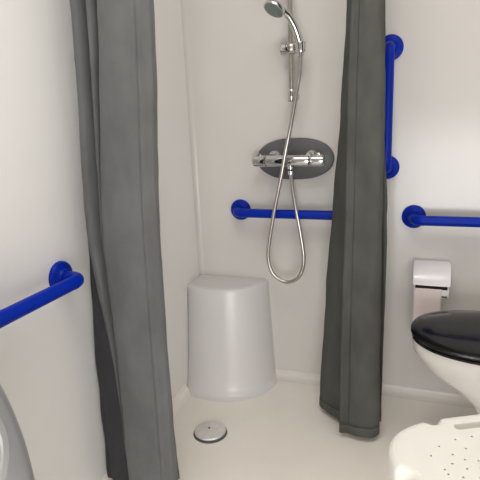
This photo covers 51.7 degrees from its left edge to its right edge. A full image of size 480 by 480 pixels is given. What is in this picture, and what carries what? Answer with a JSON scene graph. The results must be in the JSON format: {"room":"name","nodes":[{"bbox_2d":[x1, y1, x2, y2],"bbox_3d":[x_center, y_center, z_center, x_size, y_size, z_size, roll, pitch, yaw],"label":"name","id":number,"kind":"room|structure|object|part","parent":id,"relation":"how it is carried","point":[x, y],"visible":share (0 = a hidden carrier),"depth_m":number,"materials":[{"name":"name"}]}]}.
{"room":"accessible bathroom","nodes":[
{"label":"accessible bathroom","id":0,"kind":"room"},
{"bbox_2d":[0,0,198,479],"bbox_3d":[-0.683,-0.267,0.811,0.100,2.350,2.550,3,15,20],"label":"wall","id":1,"kind":"structure","parent":0,"point":[49,378],"depth_m":1.28,"materials":[{"name":"white paint"}]},
{"bbox_2d":[0,261,83,327],"bbox_3d":[-0.498,0.146,1.097,0.088,0.083,0.483,3,15,20],"label":"grab rail","id":2,"kind":"object","parent":1,"relation":"attached to","point":[63,280],"visible":1,"depth_m":1.15,"materials":[{"name":"blue plastic"}]},
{"bbox_2d":[101,384,190,479],"bbox_3d":[-0.604,0.887,0.969,0.042,0.030,2.330,3,15,20],"label":"baseboard","id":3,"kind":"structure","parent":1,"relation":"attached to","point":[180,398],"depth_m":1.95,"materials":[{"name":"white plastic"}]},
{"bbox_2d":[173,380,477,479],"bbox_3d":[0.196,0.959,0.808,1.860,0.100,2.750,3,15,20],"label":"floor","id":4,"kind":"structure","parent":0,"point":[283,432],"depth_m":1.70,"materials":[{"name":"beige plastic"}]},
{"bbox_2d":[0,384,34,479],"bbox_3d":[-0.473,0.520,0.785,0.309,0.820,0.309,3,15,20],"label":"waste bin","id":5,"kind":"object","parent":4,"relation":"on","point":[15,463],"visible":1,"depth_m":0.75,"materials":[{"name":"grey plastic"}]},
{"bbox_2d":[193,421,226,443],"bbox_3d":[-0.105,0.675,1.752,0.120,0.016,0.120,3,15,20],"label":"drain cover","id":6,"kind":"object","parent":4,"relation":"on","point":[208,432],"visible":1,"depth_m":1.74,"materials":[{"name":"grey metal"}]},
{"bbox_2d":[187,274,277,401],"bbox_3d":[-0.042,0.395,2.005,0.344,0.432,0.265,3,15,20],"label":"shower seat","id":7,"kind":"object","parent":4,"relation":"on","point":[231,356],"visible":0.98,"depth_m":1.97,"materials":[{"name":"white plastic"}]},
{"bbox_2d":[388,414,479,479],"bbox_3d":[0.517,0.623,0.955,0.443,0.451,0.320,-4,14,-6],"label":"stool","id":8,"kind":"object","parent":4,"relation":"on","point":[449,449],"visible":1,"depth_m":0.94,"materials":[{"name":"white plastic"}]},
{"bbox_2d":[411,310,479,413],"bbox_3d":[0.879,0.308,1.346,0.787,0.840,0.414,3,15,20],"label":"toilet","id":9,"kind":"object","parent":4,"relation":"on","point":[447,342],"visible":0.92,"depth_m":1.36,"materials":[{"name":"white ceramic"}]},
{"bbox_3d":[0.730,0.263,1.390,0.474,0.024,0.346,3,15,20],"label":"lid","id":10,"kind":"part","parent":9,"relation":"part of","materials":[{"name":"black plastic"}]},
{"bbox_3d":[0.731,0.280,1.395,0.468,0.010,0.340,3,15,20],"label":"seat","id":11,"kind":"part","parent":9,"relation":"part of","materials":[{"name":"black plastic"}]},
{"bbox_2d":[188,0,479,393],"bbox_3d":[0.596,-0.550,1.713,1.860,2.350,0.100,3,15,20],"label":"wall","id":12,"kind":"structure","parent":0,"point":[241,74],"depth_m":1.82,"materials":[{"name":"white plastic"}]},
{"bbox_2d":[180,0,205,274],"bbox_3d":[-0.203,-0.780,1.885,0.022,1.920,0.022,3,15,20],"label":"trim","id":13,"kind":"structure","parent":12,"relation":"attached to","point":[184,3],"depth_m":1.98,"materials":[{"name":"white plastic"}]},
{"bbox_2d":[231,199,331,219],"bbox_3d":[0.200,-0.103,1.879,0.531,0.083,0.088,3,15,20],"label":"grab rail","id":14,"kind":"object","parent":12,"relation":"attached to","point":[241,209],"visible":0.55,"depth_m":1.87,"materials":[{"name":"blue plastic"}]},
{"bbox_2d":[279,0,305,101],"bbox_3d":[0.186,-0.874,1.674,0.101,0.786,0.091,7,17,35],"label":"riser rail","id":15,"kind":"object","parent":12,"relation":"attached to","point":[289,48],"visible":0.91,"depth_m":1.71,"materials":[{"name":"metal"}]},
{"bbox_2d":[264,0,303,56],"bbox_3d":[0.152,-0.702,1.641,0.145,0.176,0.074,-6,14,-13],"label":"handset","id":16,"kind":"object","parent":15,"relation":"attached to","point":[275,8],"visible":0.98,"depth_m":1.63,"materials":[{"name":"silver metal"}]},
{"bbox_2d":[266,57,305,283],"bbox_3d":[0.161,-0.229,1.808,0.146,0.823,0.063,-3,14,0],"label":"shower hose","id":17,"kind":"object","parent":16,"relation":"attached to","point":[300,60],"visible":1,"depth_m":1.82,"materials":[{"name":"metal"}]},
{"bbox_3d":[0.167,-0.709,1.656,0.112,0.157,0.029,-10,16,-27],"label":"handle","id":18,"kind":"part","parent":16,"relation":"part of","materials":[{"name":"silver metal"}]},
{"bbox_2d":[252,138,334,178],"bbox_3d":[0.203,-0.304,1.823,0.303,0.143,0.089,3,15,20],"label":"shower valve","id":19,"kind":"object","parent":12,"relation":"attached to","point":[309,158],"visible":1,"depth_m":1.78,"materials":[{"name":"silver metal"}]},
{"bbox_3d":[0.074,-0.297,1.849,0.052,0.050,0.046,3,15,20],"label":"flow knob","id":20,"kind":"part","parent":19,"relation":"part of","materials":[{"name":"silver metal"}]},
{"bbox_3d":[0.275,-0.288,1.776,0.052,0.050,0.046,3,15,20],"label":"temperature knob","id":21,"kind":"part","parent":19,"relation":"part of","materials":[{"name":"silver metal"}]},
{"bbox_2d":[276,368,473,408],"bbox_3d":[0.767,0.598,1.878,1.350,0.030,0.042,3,15,20],"label":"baseboard","id":22,"kind":"structure","parent":12,"relation":"attached to","point":[413,393],"depth_m":1.93,"materials":[{"name":"white plastic"}]},
{"bbox_2d":[385,34,403,178],"bbox_3d":[0.501,-0.443,1.674,0.083,0.483,0.088,3,15,20],"label":"grab rail","id":23,"kind":"object","parent":12,"relation":"attached to","point":[394,46],"visible":0.68,"depth_m":1.64,"materials":[{"name":"blue plastic"}]},
{"bbox_2d":[413,259,450,297],"bbox_3d":[0.676,0.139,1.748,0.122,0.116,0.116,3,15,20],"label":"dispenser","id":24,"kind":"object","parent":12,"relation":"attached to","point":[428,274],"visible":0.94,"depth_m":1.71,"materials":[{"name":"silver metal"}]},
{"bbox_2d":[411,288,441,340],"bbox_3d":[0.653,0.266,1.735,0.092,0.202,0.005,3,15,20],"label":"toilet paper","id":25,"kind":"object","parent":24,"relation":"hanging from","point":[425,300],"visible":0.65,"depth_m":1.72,"materials":[{"name":"white paper"}]},
{"bbox_2d":[402,205,479,227],"bbox_3d":[0.889,-0.061,1.630,0.683,0.083,0.088,3,15,20],"label":"grab rail","id":26,"kind":"object","parent":12,"relation":"attached to","point":[413,216],"visible":1,"depth_m":1.68,"materials":[{"name":"blue plastic"}]},
{"bbox_3d":[-0.031,-1.318,1.245,0.736,0.052,0.806,3,15,20],"label":"rail","id":27,"kind":"object","parent":12,"relation":"attached to","visible":0},
{"bbox_2d":[70,0,179,479],"bbox_3d":[-0.314,-0.248,1.247,0.292,2.046,0.142,3,15,20],"label":"shower curtain","id":28,"kind":"object","parent":27,"relation":"hanging from","point":[114,42],"visible":1,"depth_m":1.25,"materials":[{"name":"grey fabric"}]},
{"bbox_2d":[319,0,387,437],"bbox_3d":[0.347,-0.355,1.534,0.229,2.036,0.223,3,15,20],"label":"shower curtain","id":29,"kind":"object","parent":27,"relation":"hanging from","point":[353,338],"visible":1,"depth_m":1.54,"materials":[{"name":"grey fabric"}]}
]}

